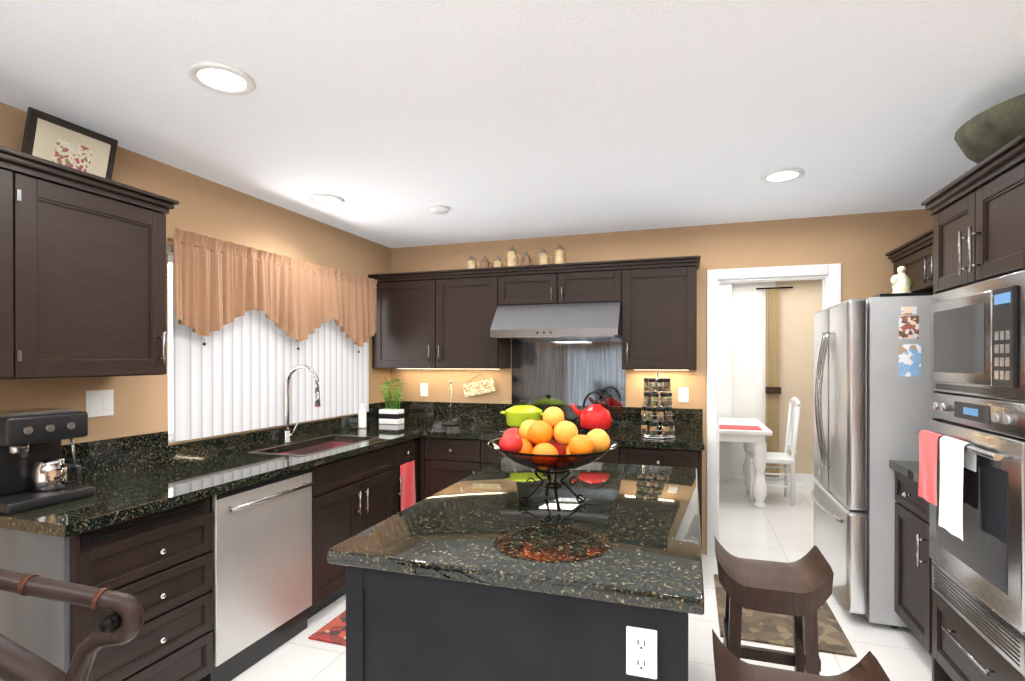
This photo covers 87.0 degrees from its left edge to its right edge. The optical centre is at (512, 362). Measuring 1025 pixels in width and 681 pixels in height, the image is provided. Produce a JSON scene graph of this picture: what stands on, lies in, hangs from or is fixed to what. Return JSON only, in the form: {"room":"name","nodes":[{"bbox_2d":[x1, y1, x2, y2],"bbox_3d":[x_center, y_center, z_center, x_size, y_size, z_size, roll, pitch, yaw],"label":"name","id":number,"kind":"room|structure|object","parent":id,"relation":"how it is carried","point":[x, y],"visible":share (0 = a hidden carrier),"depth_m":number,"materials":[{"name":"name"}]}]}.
{"room":"kitchen","nodes":[
{"label":"kitchen","id":0,"kind":"room"},
{"bbox_2d":[0,102,390,444],"bbox_3d":[-2.193,0.212,1.686,0.120,2.450,6.940,0,0,18],"label":"wall","id":1,"kind":"structure","parent":0,"point":[208,208],"depth_m":2.84,"materials":[{"name":"beige paint"}]},
{"bbox_2d":[0,145,178,378],"bbox_3d":[-1.855,-0.334,1.915,0.370,0.780,1.198,0,0,18],"label":"upper cabinet","id":2,"kind":"object","parent":1,"relation":"attached to","point":[82,273],"visible":1,"depth_m":2.07,"materials":[{"name":"brown wood"}]},
{"bbox_2d":[21,107,117,179],"bbox_3d":[-1.849,-0.861,2.263,0.079,0.264,0.340,0,0,18],"label":"picture frame","id":3,"kind":"object","parent":2,"relation":"on","point":[49,137],"visible":0.6,"depth_m":2.23,"materials":[{"name":"beige paper"}]},
{"bbox_2d":[86,390,113,417],"bbox_3d":[-1.872,0.184,2.454,0.008,0.120,0.120,0,0,18],"label":"switch plate","id":4,"kind":"object","parent":1,"relation":"attached to","point":[99,403],"visible":0.96,"depth_m":2.45,"materials":[{"name":"white plastic"}]},
{"bbox_2d":[168,255,355,442],"bbox_3d":[-1.551,-0.081,3.632,0.118,0.980,1.760,0,0,18],"label":"window","id":5,"kind":"structure","parent":1,"relation":"in","point":[170,437],"depth_m":2.84,"materials":[{"name":"white paint"}]},
{"bbox_2d":[166,245,368,441],"bbox_3d":[-1.465,-0.099,3.603,0.038,1.003,1.800,0,0,18],"label":"window blinds","id":6,"kind":"object","parent":5,"relation":"attached to","point":[229,378],"visible":0.65,"depth_m":3.29,"materials":[{"name":"white paint"}]},
{"bbox_2d":[168,228,376,352],"bbox_3d":[-1.399,-0.375,3.555,0.077,0.602,1.862,0,0,18],"label":"valance","id":7,"kind":"object","parent":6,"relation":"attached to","point":[219,284],"visible":1,"depth_m":3.24,"materials":[{"name":"fabric"}]},
{"bbox_2d":[0,0,1024,247],"bbox_3d":[1.135,-1.066,2.401,6.250,0.100,10.650,0,0,18],"label":"ceiling","id":8,"kind":"structure","parent":0,"point":[390,122],"depth_m":2.08,"materials":[{"name":"white paint"}]},
{"bbox_2d":[187,61,255,94],"bbox_3d":[-1.030,-1.006,1.919,0.216,0.013,0.216,0,0,18],"label":"recessed light","id":9,"kind":"object","parent":8,"relation":"in","point":[222,78],"visible":0.98,"depth_m":1.91,"materials":[{"name":"white paint"}]},
{"bbox_2d":[308,194,344,205],"bbox_3d":[-1.155,-1.012,3.360,0.216,0.013,0.216,0,0,18],"label":"recessed light","id":10,"kind":"object","parent":8,"relation":"in","point":[327,199],"visible":0.98,"depth_m":3.34,"materials":[{"name":"white paint"}]},
{"bbox_2d":[430,205,449,213],"bbox_3d":[-0.479,-1.005,3.559,0.130,0.029,0.130,0,0,18],"label":"smoke detector","id":11,"kind":"object","parent":8,"relation":"attached to","point":[438,209],"visible":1,"depth_m":3.52,"materials":[{"name":"white paint"}]},
{"bbox_2d":[761,168,804,182],"bbox_3d":[1.459,-1.010,2.921,0.216,0.013,0.216,0,0,18],"label":"recessed light","id":12,"kind":"object","parent":8,"relation":"in","point":[782,175],"visible":0.98,"depth_m":2.91,"materials":[{"name":"white paint"}]},
{"bbox_2d":[231,478,931,680],"bbox_3d":[1.135,1.484,2.412,6.250,0.100,10.650,0,0,18],"label":"floor","id":13,"kind":"structure","parent":0,"point":[778,528],"depth_m":2.91,"materials":[{"name":"tile"}]},
{"bbox_2d":[0,568,143,680],"bbox_3d":[-0.914,0.876,0.762,0.581,1.134,0.612,0,0,18],"label":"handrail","id":14,"kind":"object","parent":13,"relation":"on","point":[18,662],"visible":1,"depth_m":0.98,"materials":[{"name":"wood"}]},
{"bbox_2d":[0,497,212,680],"bbox_3d":[-1.657,0.999,2.142,0.607,0.874,0.570,0,0,18],"label":"base cabinet","id":15,"kind":"object","parent":13,"relation":"on","point":[158,565],"depth_m":1.99,"materials":[{"name":"brown wood"}]},
{"bbox_2d":[199,468,314,680],"bbox_3d":[-1.434,0.997,2.703,0.641,0.872,0.624,0,0,18],"label":"dishwasher","id":16,"kind":"object","parent":13,"relation":"on","point":[261,590],"visible":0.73,"depth_m":2.56,"materials":[{"name":"silver metal"}]},
{"bbox_2d":[308,610,345,645],"bbox_3d":[-0.541,1.425,3.206,0.730,0.010,1.090,0,0,18],"label":"area rug","id":17,"kind":"object","parent":13,"relation":"on","point":[333,631],"visible":0.07,"depth_m":2.85,"materials":[{"name":"red fabric"}]},
{"bbox_2d":[312,437,419,568],"bbox_3d":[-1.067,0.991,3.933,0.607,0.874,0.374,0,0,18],"label":"base cabinet","id":18,"kind":"object","parent":13,"relation":"on","point":[352,495],"depth_m":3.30,"materials":[{"name":"brown wood"}]},
{"bbox_2d":[0,401,439,537],"bbox_3d":[-1.262,0.451,3.292,0.637,0.210,3.062,0,0,18],"label":"countertop","id":19,"kind":"structure","parent":18,"relation":"on","point":[131,477],"depth_m":2.58,"materials":[{"name":"stone"}]},
{"bbox_2d":[0,408,94,513],"bbox_3d":[-1.810,0.350,2.029,0.314,0.340,0.290,0,0,18],"label":"coffee machine","id":20,"kind":"object","parent":19,"relation":"on","point":[34,465],"visible":1,"depth_m":2.02,"materials":[{"name":"black plastic"}]},
{"bbox_2d":[282,365,320,442],"bbox_3d":[-1.343,0.262,3.474,0.281,0.503,0.092,0,0,18],"label":"faucet","id":21,"kind":"object","parent":19,"relation":"on","point":[287,435],"visible":1,"depth_m":3.48,"materials":[{"name":"silver metal"}]},
{"bbox_2d":[278,441,355,454],"bbox_3d":[-1.214,0.655,3.413,0.368,0.198,0.758,0,0,18],"label":"sink","id":22,"kind":"object","parent":19,"relation":"in","point":[317,448],"depth_m":3.66,"materials":[{"name":"metal"}]},
{"bbox_2d":[358,404,366,427],"bbox_3d":[-1.179,0.415,4.248,0.067,0.190,0.064,0,0,18],"label":"soap bottle","id":23,"kind":"object","parent":19,"relation":"on","point":[362,417],"visible":0.98,"depth_m":4.23,"materials":[{"name":"white plastic"}]},
{"bbox_2d":[379,377,405,424],"bbox_3d":[-1.010,0.314,4.534,0.201,0.390,0.136,0,0,12],"label":"plant pot","id":24,"kind":"object","parent":19,"relation":"on","point":[392,415],"visible":1,"depth_m":4.50,"materials":[{"name":"white ceramic"}]},
{"bbox_2d":[400,460,415,510],"bbox_3d":[-0.750,0.913,3.891,0.021,0.390,0.245,0,0,18],"label":"towel","id":25,"kind":"object","parent":18,"relation":"hanging from","point":[407,474],"visible":0.79,"depth_m":3.89,"materials":[{"name":"fabric"}]},
{"bbox_2d":[420,437,487,500],"bbox_3d":[-0.340,0.989,4.283,0.552,0.874,0.607,0,0,18],"label":"base cabinet","id":26,"kind":"object","parent":13,"relation":"on","point":[445,463],"depth_m":4.02,"materials":[{"name":"brown wood"}]},
{"bbox_2d":[346,569,687,680],"bbox_3d":[0.188,0.999,2.077,0.932,0.874,1.435,0,0,18],"label":"kitchen island","id":27,"kind":"object","parent":13,"relation":"on","point":[398,628],"depth_m":1.41,"materials":[{"name":"black wood"}]},
{"bbox_2d":[327,457,703,616],"bbox_3d":[0.193,0.540,2.091,1.000,0.040,1.540,0,0,18],"label":"island countertop","id":28,"kind":"structure","parent":27,"relation":"on","point":[634,541],"depth_m":1.61,"materials":[{"name":"black stone"}]},
{"bbox_2d":[488,407,618,511],"bbox_3d":[0.146,0.339,1.979,0.476,0.355,0.476,0,0,18],"label":"fruit bowl","id":29,"kind":"object","parent":28,"relation":"on","point":[553,440],"visible":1,"depth_m":1.91,"materials":[{"name":"metal"}]},
{"bbox_2d":[488,440,631,465],"bbox_3d":[0.336,0.990,4.060,1.128,0.874,0.607,0,0,18],"label":"base cabinet","id":30,"kind":"object","parent":13,"relation":"on","point":[620,455],"depth_m":3.64,"materials":[{"name":"brown wood"}]},
{"bbox_2d":[424,402,704,450],"bbox_3d":[0.378,0.447,4.028,1.972,0.210,0.637,0,0,18],"label":"countertop","id":31,"kind":"structure","parent":30,"relation":"on","point":[480,421],"depth_m":4.15,"materials":[{"name":"stone"}]},
{"bbox_2d":[442,381,460,425],"bbox_3d":[-0.507,0.328,4.469,0.156,0.363,0.156,0,0,18],"label":"paper towel holder","id":32,"kind":"object","parent":31,"relation":"on","point":[450,423],"visible":1,"depth_m":4.46,"materials":[{"name":"silver metal"}]},
{"bbox_2d":[499,425,611,434],"bbox_3d":[0.335,0.491,4.055,0.760,0.040,0.460,0,0,18],"label":"cooktop","id":33,"kind":"object","parent":31,"relation":"in","point":[581,431],"visible":0.15,"depth_m":3.91,"materials":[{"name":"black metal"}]},
{"bbox_2d":[500,400,542,426],"bbox_3d":[0.085,0.377,4.063,0.362,0.190,0.283,0,0,18],"label":"pot","id":34,"kind":"object","parent":33,"relation":"on","point":[517,415],"visible":0.83,"depth_m":3.96,"materials":[{"name":"ceramic"}]},
{"bbox_2d":[570,391,611,429],"bbox_3d":[0.564,0.336,3.906,0.303,0.274,0.230,0,0,18],"label":"kettle","id":35,"kind":"object","parent":33,"relation":"on","point":[595,415],"visible":1,"depth_m":3.82,"materials":[{"name":"red metal"}]},
{"bbox_2d":[639,371,675,438],"bbox_3d":[1.010,0.283,3.769,0.254,0.458,0.254,0,0,18],"label":"spice rack","id":36,"kind":"object","parent":31,"relation":"on","point":[653,387],"visible":1,"depth_m":3.70,"materials":[{"name":"clear glass"}]},
{"bbox_2d":[632,447,701,549],"bbox_3d":[1.028,0.991,3.832,0.584,0.874,0.607,0,0,18],"label":"base cabinet","id":37,"kind":"object","parent":13,"relation":"on","point":[640,456],"depth_m":3.51,"materials":[{"name":"brown wood"}]},
{"bbox_2d":[719,417,771,508],"bbox_3d":[2.221,1.038,5.947,1.000,0.762,1.250,0,0,18],"label":"dining table","id":38,"kind":"object","parent":13,"relation":"on","point":[754,442],"visible":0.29,"depth_m":5.30,"materials":[{"name":"white paint"}]},
{"bbox_2d":[719,425,761,429],"bbox_3d":[2.281,0.654,5.489,0.440,0.008,0.320,0,0,18],"label":"placemat","id":39,"kind":"object","parent":38,"relation":"on","point":[742,427],"visible":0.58,"depth_m":5.44,"materials":[{"name":"red fabric"}]},
{"bbox_2d":[745,397,800,505],"bbox_3d":[2.702,0.887,5.625,0.474,1.067,0.440,0,0,18],"label":"dining chair","id":40,"kind":"object","parent":13,"relation":"on","point":[785,458],"visible":0.98,"depth_m":5.50,"materials":[{"name":"white paint"}]},
{"bbox_2d":[714,536,833,674],"bbox_3d":[1.003,1.086,2.122,0.385,0.700,0.310,0,0,18],"label":"bar stool","id":41,"kind":"object","parent":13,"relation":"on","point":[800,591],"visible":0.96,"depth_m":2.03,"materials":[{"name":"brown wood"}]},
{"bbox_2d":[714,574,856,656],"bbox_3d":[1.513,1.425,3.129,0.620,0.010,0.850,0,0,18],"label":"area rug","id":42,"kind":"object","parent":13,"relation":"on","point":[767,628],"visible":0.5,"depth_m":2.89,"materials":[{"name":"brown fabric"}]},
{"bbox_2d":[712,629,889,680],"bbox_3d":[0.696,1.089,1.317,0.385,0.700,0.310,0,0,18],"label":"bar stool","id":43,"kind":"object","parent":13,"relation":"on","point":[729,665],"visible":1,"depth_m":1.41,"materials":[{"name":"brown wood"}]},
{"bbox_2d":[812,292,932,627],"bbox_3d":[2.320,0.528,3.246,0.883,1.805,0.886,0,0,18],"label":"refrigerator","id":44,"kind":"object","parent":13,"relation":"on","point":[873,391],"visible":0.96,"depth_m":2.93,"materials":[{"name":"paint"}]},
{"bbox_2d":[891,266,912,292],"bbox_3d":[2.197,-0.460,3.048,0.114,0.172,0.107,0,0,18],"label":"figurine","id":45,"kind":"object","parent":44,"relation":"on","point":[901,281],"visible":0.92,"depth_m":3.03,"materials":[{"name":"ceramic"}]},
{"bbox_2d":[894,471,931,656],"bbox_3d":[2.230,0.997,2.572,0.645,0.874,0.452,0,0,18],"label":"base cabinet","id":46,"kind":"object","parent":13,"relation":"on","point":[912,584],"visible":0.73,"depth_m":2.65,"materials":[{"name":"brown wood"}]},
{"bbox_2d":[889,460,918,482],"bbox_3d":[2.237,0.489,2.567,0.630,0.140,0.456,0,0,18],"label":"countertop","id":47,"kind":"structure","parent":46,"relation":"on","point":[909,469],"depth_m":2.71,"materials":[{"name":"stone"}]},
{"bbox_2d":[921,133,1024,680],"bbox_3d":[2.033,0.356,1.977,0.648,2.160,0.784,0,0,18],"label":"tall cabinet","id":48,"kind":"object","parent":13,"relation":"on","point":[977,211],"visible":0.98,"depth_m":2.06,"materials":[{"name":"brown wood"}]},
{"bbox_2d":[915,392,1024,676],"bbox_3d":[2.006,0.573,2.000,0.654,0.882,0.714,0,0,18],"label":"wall oven","id":49,"kind":"object","parent":48,"relation":"in","point":[978,578],"visible":0.88,"depth_m":1.94,"materials":[{"name":"silver metal"}]},
{"bbox_2d":[918,430,933,503],"bbox_3d":[1.759,0.436,2.262,0.042,0.289,0.185,0,0,18],"label":"oven towel","id":50,"kind":"object","parent":49,"relation":"hanging from","point":[925,488],"depth_m":2.28,"materials":[{"name":"red fabric"}]},
{"bbox_2d":[934,433,975,540],"bbox_3d":[1.692,0.471,2.061,0.042,0.359,0.200,0,0,18],"label":"oven towel","id":51,"kind":"object","parent":49,"relation":"hanging from","point":[953,455],"depth_m":2.06,"materials":[{"name":"white fabric"}]},
{"bbox_2d":[930,270,1024,401],"bbox_3d":[2.030,-0.088,1.989,0.604,0.428,0.714,0,0,18],"label":"microwave","id":52,"kind":"object","parent":48,"relation":"in","point":[977,339],"visible":1,"depth_m":1.97,"materials":[{"name":"silver metal"}]},
{"bbox_2d":[954,93,1024,163],"bbox_3d":[2.034,-0.824,1.984,0.635,0.196,0.690,0,0,18],"label":"stone bowl","id":53,"kind":"object","parent":48,"relation":"on","point":[981,137],"visible":0.58,"depth_m":1.98,"materials":[{"name":"green stone"}]},
{"bbox_2d":[391,209,932,554],"bbox_3d":[0.921,0.201,4.250,4.430,2.450,0.120,0,0,18],"label":"wall","id":54,"kind":"structure","parent":0,"point":[858,247],"depth_m":4.03,"materials":[{"name":"beige paint"}]},
{"bbox_2d":[420,383,427,395],"bbox_3d":[-0.775,0.237,4.742,0.072,0.115,0.008,0,0,18],"label":"electrical outlet plate","id":55,"kind":"object","parent":54,"relation":"attached to","point":[423,386],"depth_m":4.74,"materials":[{"name":"white plastic"}]},
{"bbox_2d":[373,271,510,368],"bbox_3d":[-0.601,-0.326,4.513,1.129,0.742,0.324,0,0,18],"label":"upper cabinet","id":56,"kind":"object","parent":54,"relation":"attached to","point":[440,319],"depth_m":4.34,"materials":[{"name":"brown wood"}]},
{"bbox_2d":[467,255,478,268],"bbox_3d":[-0.322,-0.810,4.434,0.110,0.150,0.079,0,0,18],"label":"stein","id":57,"kind":"object","parent":56,"relation":"on","point":[471,262],"visible":0.69,"depth_m":4.41,"materials":[{"name":"ceramic"}]},
{"bbox_2d":[481,256,492,267],"bbox_3d":[-0.208,-0.805,4.397,0.104,0.140,0.073,0,0,18],"label":"stein","id":58,"kind":"object","parent":56,"relation":"on","point":[485,262],"visible":0.58,"depth_m":4.38,"materials":[{"name":"brown ceramic"}]},
{"bbox_2d":[494,255,505,266],"bbox_3d":[-0.103,-0.803,4.363,0.102,0.135,0.070,0,0,18],"label":"stein","id":59,"kind":"object","parent":56,"relation":"on","point":[498,262],"visible":0.73,"depth_m":4.34,"materials":[{"name":"ceramic"}]},
{"bbox_2d":[463,373,495,396],"bbox_3d":[-0.278,0.191,4.559,0.297,0.204,0.036,0,0,18],"label":"decorative sign","id":60,"kind":"object","parent":54,"relation":"attached to","point":[479,387],"visible":0.9,"depth_m":4.54,"materials":[{"name":"paint"}]},
{"bbox_2d":[500,267,567,305],"bbox_3d":[0.186,-0.570,4.252,0.528,0.252,0.324,0,0,18],"label":"upper cabinet","id":61,"kind":"object","parent":54,"relation":"attached to","point":[537,285],"depth_m":4.09,"materials":[{"name":"brown wood"}]},
{"bbox_2d":[507,246,520,265],"bbox_3d":[0.010,-0.835,4.325,0.119,0.200,0.088,0,0,18],"label":"stein","id":62,"kind":"object","parent":61,"relation":"on","point":[512,255],"visible":0.73,"depth_m":4.30,"materials":[{"name":"ceramic"}]},
{"bbox_2d":[522,252,534,265],"bbox_3d":[0.124,-0.810,4.287,0.106,0.150,0.075,0,0,18],"label":"stein","id":63,"kind":"object","parent":61,"relation":"on","point":[526,259],"visible":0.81,"depth_m":4.27,"materials":[{"name":"brown ceramic"}]},
{"bbox_2d":[539,248,551,264],"bbox_3d":[0.258,-0.820,4.244,0.110,0.170,0.079,0,0,18],"label":"stein","id":64,"kind":"object","parent":61,"relation":"on","point":[543,256],"visible":0.6,"depth_m":4.22,"materials":[{"name":"ceramic"}]},
{"bbox_2d":[555,244,568,263],"bbox_3d":[0.381,-0.829,4.203,0.115,0.190,0.084,0,0,18],"label":"stein","id":65,"kind":"object","parent":61,"relation":"on","point":[559,253],"visible":0.62,"depth_m":4.18,"materials":[{"name":"ceramic"}]},
{"bbox_2d":[490,302,621,339],"bbox_3d":[0.357,-0.312,4.101,0.938,0.254,0.506,0,0,18],"label":"range hood","id":66,"kind":"object","parent":54,"relation":"attached to","point":[601,320],"visible":0.94,"depth_m":3.92,"materials":[{"name":"silver metal"}]},
{"bbox_2d":[512,339,624,406],"bbox_3d":[0.435,0.075,4.342,0.930,0.529,0.006,0,0,18],"label":"panel","id":67,"kind":"object","parent":54,"relation":"attached to","point":[562,372],"visible":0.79,"depth_m":4.34,"materials":[{"name":"metal"}]},
{"bbox_2d":[568,263,623,303],"bbox_3d":[0.584,-0.569,4.121,0.527,0.252,0.324,0,0,18],"label":"upper cabinet","id":68,"kind":"object","parent":54,"relation":"attached to","point":[604,283],"depth_m":3.94,"materials":[{"name":"brown wood"}]},
{"bbox_2d":[622,259,699,369],"bbox_3d":[1.077,-0.323,3.960,0.512,0.742,0.324,0,0,18],"label":"upper cabinet","id":69,"kind":"object","parent":54,"relation":"attached to","point":[659,307],"depth_m":3.81,"materials":[{"name":"brown wood"}]},
{"bbox_2d":[678,387,688,401],"bbox_3d":[1.286,0.240,4.063,0.072,0.115,0.008,0,0,18],"label":"electrical outlet plate","id":70,"kind":"object","parent":54,"relation":"attached to","point":[683,394],"depth_m":4.06,"materials":[{"name":"white plastic"}]},
{"bbox_2d":[707,263,840,555],"bbox_3d":[1.873,0.370,3.928,0.870,2.115,0.137,0,0,18],"label":"door frame","id":71,"kind":"structure","parent":54,"relation":"attached to","point":[829,275],"depth_m":3.98,"materials":[{"name":"white paint"}]},
{"bbox_2d":[719,279,821,478],"bbox_3d":[3.160,0.191,6.556,4.400,2.450,0.101,0,0,18],"label":"wall","id":72,"kind":"structure","parent":0,"point":[742,347],"depth_m":6.53,"materials":[{"name":"white paint"}]},
{"bbox_2d":[731,470,816,482],"bbox_3d":[3.141,1.367,6.503,4.180,0.100,0.019,0,0,18],"label":"baseboard","id":73,"kind":"structure","parent":72,"relation":"attached to","point":[801,478],"depth_m":6.44,"materials":[{"name":"white paint"}]},
{"bbox_2d":[756,287,792,477],"bbox_3d":[3.123,0.232,6.446,0.400,2.270,0.068,0,0,18],"label":"curtain","id":74,"kind":"object","parent":72,"relation":"hanging from","point":[772,390],"visible":0.88,"depth_m":6.47,"materials":[{"name":"fabric"}]},
{"bbox_3d":[1.882,0.219,0.281,0.120,2.450,6.820,0,0,18],"label":"wall","id":75,"kind":"structure","parent":0,"visible":0},
{"bbox_2d":[889,240,932,292],"bbox_3d":[2.599,-0.560,3.217,0.352,0.262,0.712,0,0,18],"label":"upper cabinet","id":76,"kind":"object","parent":75,"relation":"attached to","point":[914,257],"depth_m":3.25,"materials":[{"name":"brown wood"}]},
{"bbox_2d":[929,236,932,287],"bbox_3d":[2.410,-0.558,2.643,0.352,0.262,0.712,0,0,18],"label":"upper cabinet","id":77,"kind":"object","parent":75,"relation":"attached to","point":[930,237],"depth_m":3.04,"materials":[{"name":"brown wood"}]},
{"label":"outside","id":78,"kind":"structure","parent":0,"visible":0},
{"bbox_2d":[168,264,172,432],"bbox_3d":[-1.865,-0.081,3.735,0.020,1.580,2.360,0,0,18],"label":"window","id":79,"kind":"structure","parent":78,"point":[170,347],"depth_m":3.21,"materials":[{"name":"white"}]}
]}

